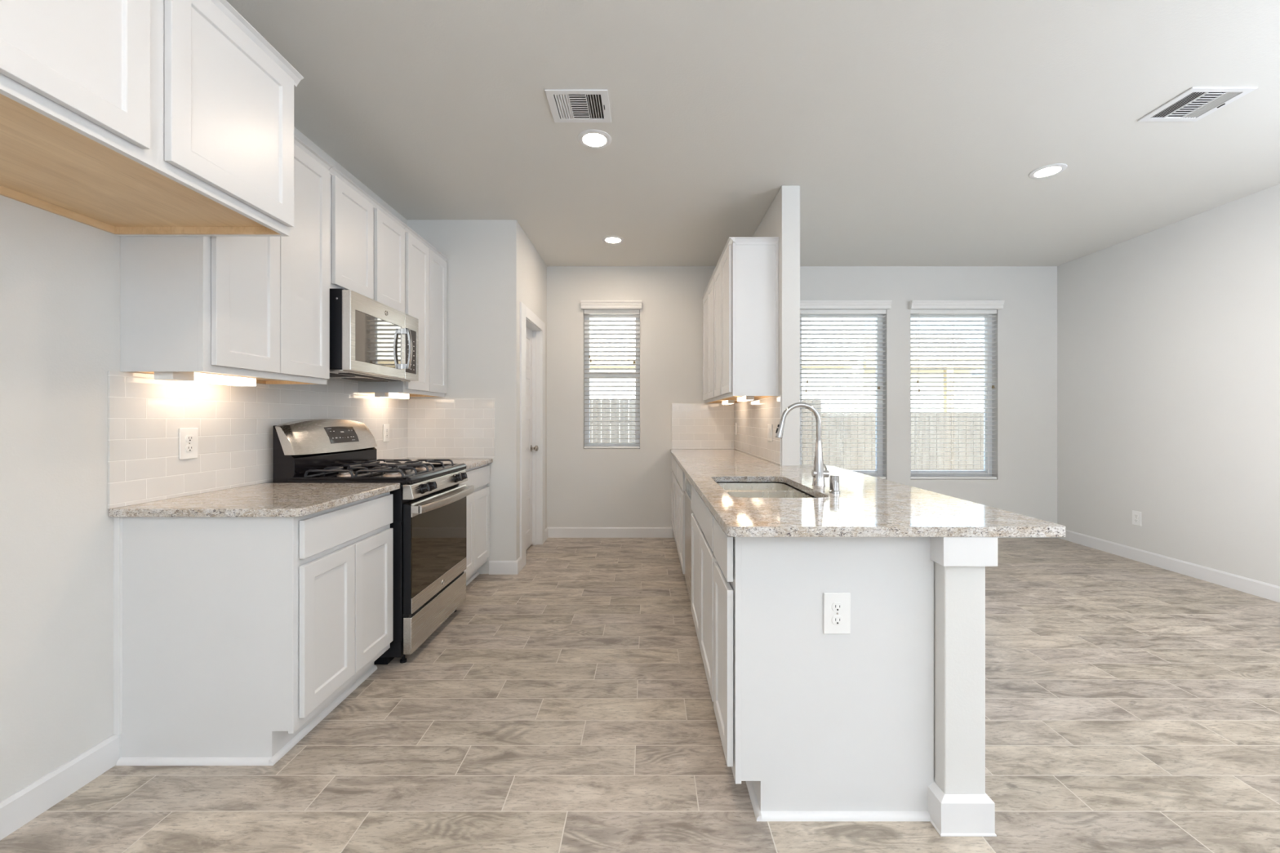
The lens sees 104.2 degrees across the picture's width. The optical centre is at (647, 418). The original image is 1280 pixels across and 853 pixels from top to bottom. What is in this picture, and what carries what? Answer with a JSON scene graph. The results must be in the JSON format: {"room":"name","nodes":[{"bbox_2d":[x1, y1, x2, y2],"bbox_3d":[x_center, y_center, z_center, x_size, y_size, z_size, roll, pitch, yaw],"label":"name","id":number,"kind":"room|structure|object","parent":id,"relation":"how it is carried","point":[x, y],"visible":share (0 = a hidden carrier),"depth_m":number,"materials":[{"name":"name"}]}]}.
{"room":"kitchen","nodes":[
{"label":"kitchen","id":0,"kind":"room"},
{"bbox_2d":[0,126,406,801],"bbox_3d":[-1.980,-0.170,0.330,0.150,2.810,9.960,0,0,0],"label":"wall","id":1,"kind":"structure","parent":0,"point":[60,276],"depth_m":1.60,"materials":[{"name":"white paint"}]},
{"bbox_2d":[0,734,119,840],"bbox_3d":[-1.898,1.183,-1.353,0.014,0.105,6.295,0,0,0],"label":"baseboard","id":2,"kind":"structure","parent":1,"relation":"attached to","point":[30,802],"depth_m":1.59,"materials":[{"name":"white paint"}]},
{"bbox_2d":[0,0,303,236],"bbox_3d":[-1.581,-0.953,1.313,0.646,0.594,1.026,0,0,0],"label":"upper cabinet","id":3,"kind":"object","parent":1,"relation":"attached to","point":[118,117],"visible":1,"depth_m":1.37,"materials":[{"name":"white paint"}]},
{"bbox_2d":[120,134,333,384],"bbox_3d":[-1.739,-0.717,2.148,0.330,1.096,0.697,0,0,0],"label":"upper cabinet","id":4,"kind":"object","parent":1,"relation":"attached to","point":[258,307],"visible":0.66,"depth_m":1.95,"materials":[{"name":"white paint"}]},
{"bbox_2d":[154,372,256,386],"bbox_3d":[-1.780,-0.164,2.029,0.070,0.042,0.393,0,0,0],"label":"strip light","id":5,"kind":"object","parent":4,"relation":"attached to","point":[194,377],"visible":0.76,"depth_m":1.99,"materials":[{"name":"white plastic"}]},
{"bbox_2d":[107,370,407,508],"bbox_3d":[-1.901,-0.168,2.854,0.007,0.974,2.191,0,0,0],"label":"backsplash","id":6,"kind":"structure","parent":1,"relation":"attached to","point":[146,415],"depth_m":2.16,"materials":[{"name":"white tile"}]},
{"bbox_2d":[178,427,198,459],"bbox_3d":[-1.892,0.104,2.057,0.009,0.128,0.083,0,0,0],"label":"wall outlet","id":7,"kind":"object","parent":6,"relation":"attached to","point":[188,437],"visible":1,"depth_m":2.05,"materials":[{"name":"white plastic"}]},
{"bbox_2d":[185,435,193,441],"bbox_3d":[-1.889,0.084,2.057,0.003,0.027,0.034,0,0,0],"label":"receptacle","id":8,"kind":"object","parent":7,"relation":"attached to","point":[188,437],"depth_m":2.05,"materials":[{"name":"grey plastic"}]},
{"bbox_2d":[185,444,193,451],"bbox_3d":[-1.889,0.124,2.057,0.003,0.027,0.034,0,0,0],"label":"receptacle","id":9,"kind":"object","parent":7,"relation":"attached to","point":[188,447],"depth_m":2.05,"materials":[{"name":"grey plastic"}]},
{"bbox_2d":[382,424,389,442],"bbox_3d":[-1.892,0.107,3.615,0.009,0.128,0.083,0,0,0],"label":"wall outlet","id":10,"kind":"object","parent":6,"relation":"attached to","point":[385,427],"visible":1,"depth_m":3.60,"materials":[{"name":"white plastic"}]},
{"bbox_2d":[328,166,407,313],"bbox_3d":[-1.739,-0.961,2.885,0.330,0.608,0.773,0,0,0],"label":"upper cabinet","id":11,"kind":"object","parent":1,"relation":"attached to","point":[367,240],"visible":0.61,"depth_m":2.80,"materials":[{"name":"white paint"}]},
{"bbox_2d":[329,288,418,382],"bbox_3d":[-1.668,-0.446,2.885,0.454,0.422,0.747,0,0,0],"label":"microwave","id":12,"kind":"object","parent":11,"relation":"attached to","point":[371,340],"visible":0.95,"depth_m":2.72,"materials":[{"name":"silver metal"}]},
{"bbox_2d":[358,226,448,396],"bbox_3d":[-1.739,-0.717,3.611,0.330,1.096,0.675,0,0,0],"label":"upper cabinet","id":13,"kind":"object","parent":1,"relation":"attached to","point":[425,266],"visible":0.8,"depth_m":3.58,"materials":[{"name":"white paint"}]},
{"bbox_2d":[374,392,408,399],"bbox_3d":[-1.780,-0.164,3.485,0.070,0.042,0.340,0,0,0],"label":"strip light","id":14,"kind":"object","parent":13,"relation":"attached to","point":[391,395],"visible":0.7,"depth_m":3.44,"materials":[{"name":"white plastic"}]},
{"bbox_2d":[406,219,502,573],"bbox_3d":[-1.526,-0.170,4.005,0.758,2.810,0.110,0,0,0],"label":"wall","id":15,"kind":"structure","parent":0,"point":[473,248],"depth_m":3.95,"materials":[{"name":"white paint"}]},
{"bbox_2d":[407,398,494,458],"bbox_3d":[-1.551,0.081,3.946,0.690,0.476,0.007,0,0,0],"label":"backsplash","id":16,"kind":"structure","parent":15,"relation":"attached to","point":[437,428],"depth_m":3.94,"materials":[{"name":"white tile"}]},
{"bbox_2d":[502,219,546,560],"bbox_3d":[-1.092,-0.170,4.555,0.110,2.810,1.210,0,0,0],"label":"wall","id":17,"kind":"structure","parent":0,"point":[524,270],"depth_m":3.95,"materials":[{"name":"white paint"}]},
{"bbox_2d":[488,527,547,574],"bbox_3d":[-1.137,1.183,4.541,0.227,0.105,1.210,0,0,0],"label":"baseboard","id":18,"kind":"structure","parent":17,"relation":"attached to","point":[495,567],"depth_m":3.94,"materials":[{"name":"white paint"}]},
{"bbox_2d":[520,302,545,568],"bbox_3d":[-1.087,0.142,4.520,0.132,2.185,0.930,0,0,0],"label":"door","id":19,"kind":"structure","parent":17,"relation":"in","point":[532,329],"depth_m":4.83,"materials":[{"name":"white paint"}]},
{"bbox_2d":[0,537,1279,852],"bbox_3d":[1.173,1.295,0.330,6.455,0.120,9.960,0,0,0],"label":"floor","id":20,"kind":"structure","parent":0,"point":[565,705],"depth_m":1.90,"materials":[{"name":"beige tile"}]},
{"bbox_2d":[113,491,392,765],"bbox_3d":[-1.574,0.793,2.112,0.660,0.885,0.685,0,0,0],"label":"base cabinet","id":21,"kind":"object","parent":20,"relation":"on","point":[234,637],"visible":0.94,"depth_m":1.79,"materials":[{"name":"white paint"}]},
{"bbox_2d":[108,483,399,516],"bbox_3d":[-1.563,0.335,2.113,0.682,0.030,0.710,0,0,0],"label":"countertop","id":22,"kind":"structure","parent":21,"relation":"on","point":[260,500],"depth_m":1.91,"materials":[{"name":"stone"}]},
{"bbox_2d":[272,418,474,664],"bbox_3d":[-1.476,0.618,2.849,0.769,1.234,0.766,0,0,0],"label":"gas range","id":23,"kind":"object","parent":20,"relation":"on","point":[428,526],"visible":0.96,"depth_m":2.64,"materials":[{"name":"silver metal"}]},
{"bbox_2d":[288,463,466,484],"bbox_3d":[-1.478,0.311,2.852,0.615,0.038,0.760,0,0,0],"label":"cooktop","id":24,"kind":"object","parent":23,"relation":"in","point":[422,475],"depth_m":2.63,"materials":[{"name":"black metal"}]},
{"bbox_2d":[458,463,489,586],"bbox_3d":[-1.574,0.793,3.597,0.660,0.885,0.703,0,0,0],"label":"base cabinet","id":25,"kind":"object","parent":20,"relation":"on","point":[478,501],"visible":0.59,"depth_m":3.69,"materials":[{"name":"white paint"}]},
{"bbox_2d":[385,458,493,470],"bbox_3d":[-1.563,0.335,3.593,0.682,0.030,0.713,0,0,0],"label":"countertop","id":26,"kind":"structure","parent":25,"relation":"on","point":[470,463],"depth_m":3.68,"materials":[{"name":"stone"}]},
{"bbox_2d":[671,455,677,542],"bbox_3d":[0.580,0.793,4.713,0.659,0.885,0.863,0,0,0],"label":"base cabinet","id":27,"kind":"object","parent":20,"relation":"on","point":[673,461],"visible":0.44,"depth_m":4.64,"materials":[{"name":"white paint"}]},
{"bbox_2d":[675,462,684,573],"bbox_3d":[0.580,0.793,3.872,0.659,0.885,0.815,0,0,0],"label":"base cabinet","id":28,"kind":"object","parent":20,"relation":"on","point":[680,475],"visible":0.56,"depth_m":3.76,"materials":[{"name":"white paint"}]},
{"bbox_2d":[684,474,693,604],"bbox_3d":[0.566,0.799,3.151,0.608,0.872,0.610,0,0,0],"label":"dishwasher","id":29,"kind":"object","parent":20,"relation":"on","point":[688,511],"visible":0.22,"depth_m":3.21,"materials":[{"name":"silver metal"}]},
{"bbox_2d":[691,481,784,702],"bbox_3d":[0.569,0.793,2.367,0.637,0.885,0.941,0,0,0],"label":"base cabinet","id":30,"kind":"object","parent":20,"relation":"on","point":[703,557],"visible":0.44,"depth_m":2.28,"materials":[{"name":"white paint"}]},
{"bbox_2d":[713,516,933,822],"bbox_3d":[0.569,0.793,1.710,0.637,0.885,0.370,0,0,0],"label":"base cabinet","id":31,"kind":"object","parent":20,"relation":"on","point":[817,726],"visible":0.8,"depth_m":1.54,"materials":[{"name":"white paint"}]},
{"bbox_2d":[823,592,850,634],"bbox_3d":[0.586,0.602,1.535,0.083,0.128,0.009,0,0,0],"label":"wall outlet","id":32,"kind":"object","parent":31,"relation":"attached to","point":[837,606],"visible":1,"depth_m":1.53,"materials":[{"name":"white plastic"}]},
{"bbox_2d":[831,602,843,611],"bbox_3d":[0.586,0.582,1.533,0.034,0.027,0.003,0,0,0],"label":"receptacle","id":33,"kind":"object","parent":32,"relation":"attached to","point":[836,606],"depth_m":1.53,"materials":[{"name":"grey plastic"}]},
{"bbox_2d":[831,616,843,625],"bbox_3d":[0.586,0.623,1.533,0.034,0.027,0.003,0,0,0],"label":"receptacle","id":34,"kind":"object","parent":32,"relation":"attached to","point":[836,620],"depth_m":1.53,"materials":[{"name":"grey plastic"}]},
{"bbox_2d":[670,448,1065,537],"bbox_3d":[0.741,0.335,3.313,1.006,0.030,3.692,0,0,0],"label":"countertop","id":35,"kind":"structure","parent":31,"relation":"on","point":[865,505],"depth_m":1.77,"materials":[{"name":"stone"}]},
{"bbox_2d":[716,482,816,497],"bbox_3d":[0.546,0.451,2.373,0.447,0.189,0.781,0,0,0],"label":"sink","id":36,"kind":"object","parent":35,"relation":"in","point":[743,490],"visible":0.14,"depth_m":2.46,"materials":[{"name":"metal"}]},
{"bbox_2d":[717,483,795,490],"bbox_3d":[0.546,0.441,2.594,0.391,0.168,0.284,0,0,0],"label":"basin","id":37,"kind":"object","parent":36,"relation":"in","point":[726,486],"depth_m":2.74,"materials":[{"name":"silver metal"}]},
{"bbox_2d":[727,491,811,497],"bbox_3d":[0.546,0.451,2.215,0.391,0.188,0.406,0,0,0],"label":"basin","id":38,"kind":"object","parent":36,"relation":"in","point":[735,494],"depth_m":2.42,"materials":[{"name":"silver metal"}]},
{"bbox_2d":[774,402,829,486],"bbox_3d":[0.751,0.122,2.373,0.275,0.396,0.094,0,0,-14],"label":"kitchen faucet","id":39,"kind":"object","parent":35,"relation":"on","point":[819,474],"visible":1,"depth_m":2.36,"materials":[{"name":"silver metal"}]},
{"bbox_2d":[828,475,839,493],"bbox_3d":[0.800,0.281,2.125,0.045,0.077,0.045,0,0,0],"label":"air gap cap","id":40,"kind":"object","parent":35,"relation":"on","point":[833,479],"visible":1,"depth_m":2.11,"materials":[{"name":"silver metal"}]},
{"bbox_2d":[928,537,997,836],"bbox_3d":[0.951,0.793,1.534,0.170,0.884,0.130,0,0,0],"label":"support column","id":41,"kind":"structure","parent":20,"relation":"on","point":[959,805],"depth_m":1.49,"materials":[{"name":"white paint"}]},
{"bbox_2d":[226,0,1279,266],"bbox_3d":[1.173,-1.650,0.330,6.455,0.150,9.960,0,0,0],"label":"ceiling","id":42,"kind":"structure","parent":0,"point":[909,132],"depth_m":2.58,"materials":[{"name":"white paint"}]},
{"bbox_2d":[544,88,611,122],"bbox_3d":[-0.340,-1.569,2.510,0.301,0.011,0.259,0,0,0],"label":"ceiling vent","id":43,"kind":"object","parent":42,"relation":"in","point":[574,105],"visible":1,"depth_m":2.50,"materials":[{"name":"white metal"}]},
{"bbox_2d":[577,128,611,148],"bbox_3d":[-0.296,-1.571,2.808,0.192,0.007,0.192,0,0,0],"label":"recessed light","id":44,"kind":"object","parent":42,"relation":"in","point":[591,138],"visible":1,"depth_m":2.80,"materials":[{"name":"white paint"}]},
{"bbox_2d":[602,235,623,244],"bbox_3d":[-0.300,-1.571,4.390,0.192,0.007,0.192,0,0,0],"label":"recessed light","id":45,"kind":"object","parent":42,"relation":"in","point":[608,239],"visible":1,"depth_m":4.37,"materials":[{"name":"white paint"}]},
{"bbox_2d":[1028,163,1067,178],"bbox_3d":[2.550,-1.571,3.170,0.192,0.007,0.192,0,0,0],"label":"recessed light","id":46,"kind":"object","parent":42,"relation":"in","point":[1047,171],"visible":1,"depth_m":3.16,"materials":[{"name":"white paint"}]},
{"bbox_2d":[1137,86,1257,121],"bbox_3d":[2.745,-1.569,2.497,0.310,0.011,0.266,0,0,0],"label":"ceiling vent","id":47,"kind":"object","parent":42,"relation":"in","point":[1196,103],"visible":1,"depth_m":2.48,"materials":[{"name":"white metal"}]},
{"bbox_2d":[736,185,799,465],"bbox_3d":[0.973,-0.170,4.263,0.125,2.810,1.795,0,0,0],"label":"wall","id":48,"kind":"structure","parent":0,"point":[781,220],"depth_m":3.37,"materials":[{"name":"white paint"}]},
{"bbox_2d":[701,273,741,403],"bbox_3d":[0.737,-0.700,4.715,0.345,1.090,0.888,0,0,0],"label":"upper cabinet","id":49,"kind":"object","parent":48,"relation":"attached to","point":[708,297],"visible":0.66,"depth_m":4.63,"materials":[{"name":"white paint"}]},
{"bbox_2d":[721,400,734,404],"bbox_3d":[0.760,-0.152,4.675,0.060,0.038,0.350,0,0,0],"label":"strip light","id":50,"kind":"object","parent":49,"relation":"attached to","point":[724,402],"visible":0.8,"depth_m":4.53,"materials":[{"name":"white plastic"}]},
{"bbox_2d":[712,236,779,399],"bbox_3d":[0.737,-0.700,3.844,0.345,1.090,0.848,0,0,0],"label":"upper cabinet","id":51,"kind":"object","parent":48,"relation":"attached to","point":[746,272],"visible":0.99,"depth_m":3.45,"materials":[{"name":"white paint"}]},
{"bbox_2d":[737,395,754,401],"bbox_3d":[0.745,-0.152,3.775,0.060,0.038,0.350,0,0,0],"label":"strip light","id":52,"kind":"object","parent":51,"relation":"attached to","point":[740,398],"visible":0.8,"depth_m":3.70,"materials":[{"name":"white plastic"}]},
{"bbox_2d":[733,395,781,465],"bbox_3d":[0.906,0.083,4.267,0.007,0.474,1.784,0,0,0],"label":"backsplash","id":53,"kind":"structure","parent":48,"relation":"attached to","point":[753,417],"depth_m":4.02,"materials":[{"name":"white tile"}]},
{"bbox_2d":[735,422,737,435],"bbox_3d":[0.896,0.107,5.020,0.010,0.124,0.080,0,0,0],"label":"light switch","id":54,"kind":"object","parent":53,"relation":"attached to","point":[735,423],"visible":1,"depth_m":4.99,"materials":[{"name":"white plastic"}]},
{"bbox_2d":[767,424,772,441],"bbox_3d":[0.896,0.107,3.640,0.010,0.124,0.126,0,0,0],"label":"light switch","id":55,"kind":"object","parent":53,"relation":"attached to","point":[769,426],"visible":1,"depth_m":3.62,"materials":[{"name":"white plastic"}]},
{"bbox_2d":[546,266,1057,537],"bbox_3d":[1.173,-0.170,5.235,6.155,2.810,0.150,0,0,0],"label":"wall","id":56,"kind":"structure","parent":0,"point":[587,487],"depth_m":5.16,"materials":[{"name":"white paint"}]},
{"bbox_2d":[584,315,639,446],"bbox_3d":[-0.366,-0.406,5.275,0.587,1.448,0.060,0,0,0],"label":"window","id":57,"kind":"structure","parent":56,"relation":"in","point":[586,419],"depth_m":5.25,"materials":[{"name":"white plastic"}]},
{"bbox_2d":[580,300,641,448],"bbox_3d":[-0.366,-0.446,5.156,0.623,1.519,0.135,0,0,0],"label":"window blind","id":58,"kind":"object","parent":57,"relation":"attached to","point":[628,308],"visible":1,"depth_m":5.17,"materials":[{"name":"white plastic"}]},
{"bbox_2d":[671,403,733,448],"bbox_3d":[0.579,0.083,5.156,0.645,0.473,0.007,0,0,0],"label":"backsplash","id":59,"kind":"structure","parent":56,"relation":"attached to","point":[694,425],"depth_m":5.15,"materials":[{"name":"white tile"}]},
{"bbox_2d":[547,527,1057,537],"bbox_3d":[1.599,1.183,5.153,5.273,0.105,0.014,0,0,0],"label":"baseboard","id":60,"kind":"structure","parent":56,"relation":"attached to","point":[553,532],"depth_m":5.15,"materials":[{"name":"white paint"}]},
{"bbox_2d":[800,315,883,476],"bbox_3d":[2.033,-0.247,5.275,0.905,1.765,0.060,0,0,0],"label":"window","id":61,"kind":"structure","parent":56,"relation":"in","point":[879,468],"depth_m":5.25,"materials":[{"name":"white plastic"}]},
{"bbox_2d":[800,300,892,479],"bbox_3d":[2.033,-0.287,5.156,0.941,1.836,0.135,0,0,0],"label":"window blind","id":62,"kind":"object","parent":61,"relation":"attached to","point":[842,308],"visible":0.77,"depth_m":5.17,"materials":[{"name":"white plastic"}]},
{"bbox_2d":[910,315,991,476],"bbox_3d":[3.183,-0.247,5.275,0.905,1.765,0.060,0,0,0],"label":"window","id":63,"kind":"structure","parent":56,"relation":"in","point":[987,468],"depth_m":5.25,"materials":[{"name":"white plastic"}]},
{"bbox_2d":[908,300,1004,479],"bbox_3d":[3.183,-0.287,5.156,0.941,1.836,0.135,0,0,0],"label":"window blind","id":64,"kind":"object","parent":63,"relation":"attached to","point":[918,308],"visible":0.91,"depth_m":5.17,"materials":[{"name":"white plastic"}]},
{"bbox_2d":[1057,183,1279,586],"bbox_3d":[4.325,-0.170,0.330,0.150,2.810,9.960,0,0,0],"label":"wall","id":65,"kind":"structure","parent":0,"point":[1168,336],"depth_m":3.97,"materials":[{"name":"white paint"}]},
{"bbox_2d":[1132,510,1141,526],"bbox_3d":[4.245,0.867,4.318,0.009,0.122,0.079,0,0,0],"label":"wall outlet","id":66,"kind":"object","parent":65,"relation":"attached to","point":[1136,516],"visible":1,"depth_m":4.31,"materials":[{"name":"white plastic"}]},
{"bbox_2d":[1057,529,1279,602],"bbox_3d":[4.243,1.183,0.330,0.014,0.105,9.660,0,0,0],"label":"baseboard","id":67,"kind":"structure","parent":65,"relation":"attached to","point":[1256,588],"depth_m":3.93,"materials":[{"name":"white paint"}]},
{"label":"outside","id":68,"kind":"structure","parent":0,"visible":0},
{"bbox_3d":[2.500,1.755,25.160,55.000,0.200,39.680,0,0,0],"label":"ground","id":69,"kind":"structure","parent":68,"visible":0},
{"bbox_2d":[589,398,821,464],"bbox_3d":[-0.770,0.677,7.635,6.860,1.955,0.070,0,0,0],"label":"fence","id":70,"kind":"object","parent":69,"relation":"on","point":[591,419],"visible":0.07,"depth_m":7.60,"materials":[{"name":"beige wood"}]},
{"bbox_2d":[589,317,983,442],"bbox_3d":[0.575,-1.855,18.250,19.750,7.020,8.100,0,0,0],"label":"neighbor house","id":71,"kind":"structure","parent":69,"relation":"on","point":[590,318],"depth_m":14.50,"materials":[{"name":"beige"}]},
{"bbox_2d":[821,413,983,470],"bbox_3d":[6.903,0.765,9.935,7.225,1.780,0.070,0,0,5],"label":"fence","id":72,"kind":"object","parent":69,"relation":"on","point":[823,419],"visible":0.21,"depth_m":10.02,"materials":[{"name":"beige wood"}]},
{"bbox_2d":[971,347,983,412],"bbox_3d":[16.800,-0.905,24.750,7.600,5.120,7.500,0,0,0],"label":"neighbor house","id":73,"kind":"structure","parent":69,"relation":"on","point":[975,371],"depth_m":21.50,"materials":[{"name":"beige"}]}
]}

